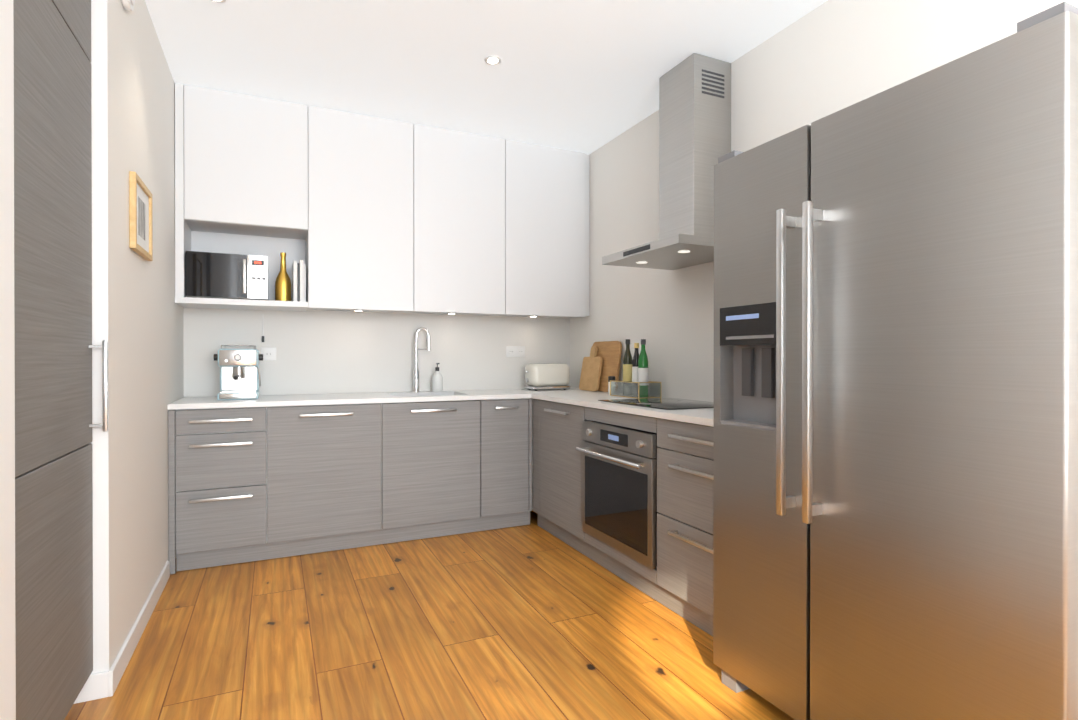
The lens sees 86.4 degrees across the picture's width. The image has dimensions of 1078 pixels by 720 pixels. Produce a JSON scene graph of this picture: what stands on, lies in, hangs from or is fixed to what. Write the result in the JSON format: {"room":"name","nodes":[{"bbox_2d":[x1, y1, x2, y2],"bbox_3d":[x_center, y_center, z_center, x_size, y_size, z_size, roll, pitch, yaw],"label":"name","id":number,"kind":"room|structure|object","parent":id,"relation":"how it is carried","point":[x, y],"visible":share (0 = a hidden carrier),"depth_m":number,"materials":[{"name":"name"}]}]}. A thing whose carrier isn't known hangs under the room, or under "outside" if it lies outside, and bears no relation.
{"room":"kitchen","nodes":[
{"label":"kitchen","id":0,"kind":"room"},
{"bbox_2d":[0,0,183,719],"bbox_3d":[-1.280,-0.208,0.125,1.200,2.700,7.000,0,0,-25],"label":"wall","id":1,"kind":"structure","parent":0,"point":[146,345],"depth_m":2.22,"materials":[{"name":"white paint"}]},
{"bbox_2d":[89,0,108,673],"bbox_3d":[-1.761,-0.214,1.800,0.670,2.700,0.004,0,0,-25],"label":"trim","id":2,"kind":"structure","parent":1,"relation":"attached to","point":[99,127],"depth_m":1.93,"materials":[{"name":"white"}]},
{"bbox_2d":[74,561,169,703],"bbox_3d":[-1.989,1.092,2.326,0.673,0.085,1.167,0,0,-25],"label":"baseboard","id":3,"kind":"structure","parent":1,"relation":"attached to","point":[100,685],"depth_m":2.08,"materials":[{"name":"white wood"}]},
{"bbox_2d":[121,0,134,10],"bbox_3d":[-1.532,-1.365,2.141,0.030,0.110,0.110,0,0,-25],"label":"smoke detector","id":4,"kind":"object","parent":1,"relation":"attached to","point":[128,5],"visible":1,"depth_m":2.13,"materials":[{"name":"white plastic"}]},
{"bbox_2d":[129,171,152,260],"bbox_3d":[-1.646,-0.584,2.378,0.020,0.295,0.340,0,0,-25],"label":"picture frame","id":5,"kind":"object","parent":1,"relation":"attached to","point":[140,223],"visible":1,"depth_m":2.34,"materials":[{"name":"brown wood"}]},
{"bbox_2d":[275,252,290,300],"bbox_3d":[-1.607,-0.515,3.607,0.092,0.315,0.092,0,0,-25],"label":"bottle","id":6,"kind":"object","parent":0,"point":[283,287],"visible":0.81,"depth_m":3.58,"materials":[{"name":"gold metal"}]},
{"bbox_2d":[293,260,305,301],"bbox_3d":[-1.519,-0.488,3.637,0.072,0.260,0.200,0,0,-25],"label":"books","id":7,"kind":"object","parent":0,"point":[299,281],"visible":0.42,"depth_m":3.55,"materials":[{"name":"white paper"}]},
{"bbox_2d":[208,310,568,396],"bbox_3d":[-1.153,-0.222,4.148,4.800,2.700,0.200,0,0,-25],"label":"wall","id":8,"kind":"structure","parent":0,"point":[432,314],"depth_m":4.21,"materials":[{"name":"white paint"}]},
{"bbox_2d":[175,83,310,242],"bbox_3d":[-1.808,-1.182,3.539,0.697,0.764,0.347,0,0,-25],"label":"upper cabinet","id":9,"kind":"object","parent":8,"relation":"attached to","point":[243,162],"depth_m":3.39,"materials":[{"name":"white"}]},
{"bbox_2d":[186,251,267,299],"bbox_3d":[-1.881,-0.491,3.486,0.425,0.269,0.311,0,0,-25],"label":"microwave","id":10,"kind":"object","parent":9,"relation":"in","point":[223,275],"visible":0.81,"depth_m":3.36,"materials":[{"name":"metal"}]},
{"bbox_2d":[303,106,414,312],"bbox_3d":[-1.197,-0.950,3.822,0.650,1.230,0.347,0,0,-25],"label":"upper cabinet","id":11,"kind":"object","parent":8,"relation":"attached to","point":[364,213],"depth_m":3.66,"materials":[{"name":"white"}]},
{"bbox_2d":[183,308,569,396],"bbox_3d":[-0.975,-0.052,4.120,2.700,0.560,0.002,0,0,-25],"label":"backsplash","id":12,"kind":"structure","parent":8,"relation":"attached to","point":[323,352],"depth_m":4.01,"materials":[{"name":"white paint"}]},
{"bbox_2d":[261,347,275,360],"bbox_3d":[-1.764,-0.040,3.747,0.090,0.087,0.014,0,0,-25],"label":"electrical outlet","id":13,"kind":"object","parent":12,"relation":"attached to","point":[269,353],"depth_m":3.74,"materials":[{"name":"white plastic"}]},
{"bbox_2d":[506,346,524,356],"bbox_3d":[-0.182,-0.066,4.478,0.160,0.085,0.014,0,0,-25],"label":"electrical outlet","id":14,"kind":"object","parent":12,"relation":"attached to","point":[515,351],"visible":1,"depth_m":4.47,"materials":[{"name":"white plastic"}]},
{"bbox_2d":[411,124,506,315],"bbox_3d":[-0.607,-0.951,4.094,0.650,1.230,0.347,0,0,-25],"label":"upper cabinet","id":15,"kind":"object","parent":8,"relation":"attached to","point":[461,177],"depth_m":3.93,"materials":[{"name":"white"}]},
{"bbox_2d":[495,140,589,318],"bbox_3d":[0.005,-0.952,4.376,0.697,1.230,0.347,0,0,-25],"label":"upper cabinet","id":16,"kind":"object","parent":8,"relation":"attached to","point":[548,188],"depth_m":4.21,"materials":[{"name":"white"}]},
{"bbox_2d":[64,509,793,719],"bbox_3d":[0.313,1.189,0.975,4.800,0.100,7.200,0,0,-25],"label":"floor","id":17,"kind":"structure","parent":0,"point":[533,620],"depth_m":2.29,"materials":[{"name":"brown wood"}]},
{"bbox_2d":[13,0,107,719],"bbox_3d":[-1.600,-0.212,1.467,0.673,2.693,0.705,0,0,-25],"label":"tall cabinet","id":18,"kind":"object","parent":17,"relation":"on","point":[52,150],"visible":0.92,"depth_m":1.57,"materials":[{"name":"grey wood"}]},
{"bbox_2d":[168,407,267,573],"bbox_3d":[-1.860,0.695,3.383,0.468,0.864,0.597,0,0,-25],"label":"base cabinet","id":19,"kind":"object","parent":17,"relation":"on","point":[248,484],"depth_m":3.11,"materials":[{"name":"grey wood"}]},
{"bbox_2d":[268,403,391,558],"bbox_3d":[-1.344,0.694,3.621,0.669,0.864,0.597,0,0,-25],"label":"base cabinet","id":20,"kind":"object","parent":17,"relation":"on","point":[330,466],"depth_m":3.35,"materials":[{"name":"grey wood"}]},
{"bbox_2d":[392,422,487,542],"bbox_3d":[-0.758,0.807,3.892,0.621,0.637,0.597,0,0,-25],"label":"base cabinet","id":21,"kind":"object","parent":17,"relation":"on","point":[440,471],"depth_m":3.62,"materials":[{"name":"grey wood"}]},
{"bbox_2d":[452,398,531,529],"bbox_3d":[-0.336,0.692,4.087,0.364,0.864,0.597,0,0,-25],"label":"base cabinet","id":22,"kind":"object","parent":17,"relation":"on","point":[507,423],"depth_m":3.81,"materials":[{"name":"grey wood"}]},
{"bbox_2d":[531,398,534,511],"bbox_3d":[0.125,0.692,4.241,0.597,0.864,0.702,0,0,-25],"label":"base cabinet","id":23,"kind":"object","parent":17,"relation":"on","point":[533,400],"depth_m":3.88,"materials":[{"name":"grey wood"}]},
{"bbox_2d":[167,388,574,409],"bbox_3d":[-0.845,0.332,3.840,2.694,0.206,0.617,0,0,-25],"label":"countertop","id":24,"kind":"structure","parent":23,"relation":"on","point":[456,395],"depth_m":3.52,"materials":[{"name":"white stone"}]},
{"bbox_2d":[214,345,262,399],"bbox_3d":[-1.787,0.070,3.421,0.258,0.318,0.352,0,0,-25],"label":"coffee machine","id":25,"kind":"object","parent":24,"relation":"on","point":[240,377],"visible":1,"depth_m":3.34,"materials":[{"name":"silver"}]},
{"bbox_2d":[412,327,430,391],"bbox_3d":[-0.828,-0.003,4.075,0.135,0.461,0.092,0,0,-25],"label":"faucet","id":26,"kind":"object","parent":24,"relation":"on","point":[416,378],"visible":1,"depth_m":4.07,"materials":[{"name":"silver metal"}]},
{"bbox_2d":[432,363,442,391],"bbox_3d":[-0.731,0.124,4.128,0.074,0.206,0.077,0,0,-25],"label":"soap bottle","id":27,"kind":"object","parent":24,"relation":"on","point":[437,381],"visible":1,"depth_m":4.10,"materials":[{"name":"white plastic"}]},
{"bbox_2d":[524,363,570,390],"bbox_3d":[0.054,0.125,4.363,0.338,0.201,0.195,0,0,-25],"label":"toaster","id":28,"kind":"object","parent":24,"relation":"on","point":[538,376],"visible":1,"depth_m":4.28,"materials":[{"name":"white plastic"}]},
{"bbox_2d":[535,399,650,561],"bbox_3d":[0.399,0.694,3.648,0.597,0.864,0.605,0,0,-25],"label":"base cabinet","id":29,"kind":"object","parent":17,"relation":"on","point":[558,426],"depth_m":3.46,"materials":[{"name":"grey wood"}]},
{"bbox_2d":[576,420,658,568],"bbox_3d":[0.599,0.651,3.033,0.594,0.618,0.658,0,0,-25],"label":"oven","id":30,"kind":"object","parent":29,"relation":"in","point":[619,488],"visible":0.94,"depth_m":2.86,"materials":[{"name":"grey glass"}]},
{"bbox_2d":[651,417,713,635],"bbox_3d":[0.929,0.698,2.499,0.597,0.864,0.565,0,0,-25],"label":"base cabinet","id":31,"kind":"object","parent":17,"relation":"on","point":[678,580],"depth_m":2.45,"materials":[{"name":"grey wood"}]},
{"bbox_2d":[527,388,713,426],"bbox_3d":[0.633,0.245,3.107,0.624,0.028,1.920,0,0,-25],"label":"countertop","id":32,"kind":"structure","parent":31,"relation":"on","point":[585,398],"depth_m":2.94,"materials":[{"name":"white stone"}]},
{"bbox_2d":[579,341,621,391],"bbox_3d":[0.437,0.046,4.134,0.105,0.360,0.440,0,0,-25],"label":"cutting boards","id":33,"kind":"object","parent":32,"relation":"on","point":[600,364],"visible":0.94,"depth_m":4.11,"materials":[{"name":"brown wood"}]},
{"bbox_2d":[608,376,614,394],"bbox_3d":[0.482,0.167,3.803,0.048,0.121,0.048,0,0,-25],"label":"pepper shaker","id":34,"kind":"object","parent":32,"relation":"on","point":[611,378],"visible":0.44,"depth_m":3.79,"materials":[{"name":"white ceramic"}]},
{"bbox_2d":[610,380,660,398],"bbox_3d":[0.598,0.181,3.587,0.166,0.097,0.326,0,0,-25],"label":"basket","id":35,"kind":"object","parent":32,"relation":"on","point":[620,388],"visible":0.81,"depth_m":3.52,"materials":[{"name":"clear glass"}]},
{"bbox_2d":[623,339,632,381],"bbox_3d":[0.567,0.046,3.666,0.064,0.355,0.064,0,0,-25],"label":"olive oil bottle","id":36,"kind":"object","parent":35,"relation":"in","point":[627,367],"visible":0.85,"depth_m":3.64,"materials":[{"name":"green glass"}]},
{"bbox_2d":[632,343,638,381],"bbox_3d":[0.610,0.059,3.586,0.056,0.330,0.056,0,0,-25],"label":"bottle","id":37,"kind":"object","parent":35,"relation":"in","point":[635,366],"visible":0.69,"depth_m":3.57,"materials":[{"name":"black glass"}]},
{"bbox_2d":[638,339,647,396],"bbox_3d":[0.636,0.049,3.505,0.064,0.350,0.064,0,0,-25],"label":"bottle","id":38,"kind":"object","parent":35,"relation":"in","point":[643,367],"visible":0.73,"depth_m":3.48,"materials":[{"name":"green glass"}]},
{"bbox_2d":[598,397,713,409],"bbox_3d":[0.687,0.228,3.050,0.490,0.006,0.630,0,0,-25],"label":"cooktop","id":39,"kind":"object","parent":32,"relation":"in","point":[667,403],"visible":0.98,"depth_m":2.98,"materials":[{"name":"black glass"}]},
{"bbox_2d":[713,2,1077,719],"bbox_3d":[1.151,0.213,1.723,0.841,1.843,0.993,0,0,-25],"label":"fridge","id":40,"kind":"object","parent":17,"relation":"on","point":[895,500],"visible":1,"depth_m":1.40,"materials":[{"name":"grey metal"}]},
{"bbox_2d":[145,0,826,153],"bbox_3d":[0.313,-1.611,0.965,4.800,0.100,7.200,0,0,-25],"label":"ceiling","id":41,"kind":"structure","parent":0,"point":[583,76],"depth_m":2.93,"materials":[{"name":"white paint"}]},
{"bbox_2d":[210,0,226,2],"bbox_3d":[-1.394,-1.563,2.469,0.090,0.006,0.090,0,0,-25],"label":"recessed light","id":42,"kind":"object","parent":41,"relation":"in","point":[220,1],"visible":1,"depth_m":2.50,"materials":[{"name":"white"}]},
{"bbox_2d":[484,56,501,64],"bbox_3d":[-0.241,-1.565,3.001,0.090,0.006,0.090,0,0,-25],"label":"recessed light","id":43,"kind":"object","parent":41,"relation":"in","point":[493,60],"visible":1,"depth_m":3.00,"materials":[{"name":"white"}]},
{"bbox_2d":[570,0,1077,401],"bbox_3d":[1.808,-0.213,1.550,0.200,2.700,7.000,0,0,-25],"label":"wall","id":44,"kind":"structure","parent":0,"point":[827,58],"depth_m":2.95,"materials":[{"name":"white paint"}]},
{"bbox_2d":[602,53,730,269],"bbox_3d":[0.725,-1.051,3.052,0.499,1.027,0.680,0,0,-25],"label":"range hood","id":45,"kind":"object","parent":44,"relation":"attached to","point":[694,117],"visible":0.96,"depth_m":2.98,"materials":[{"name":"metal"}]}
]}

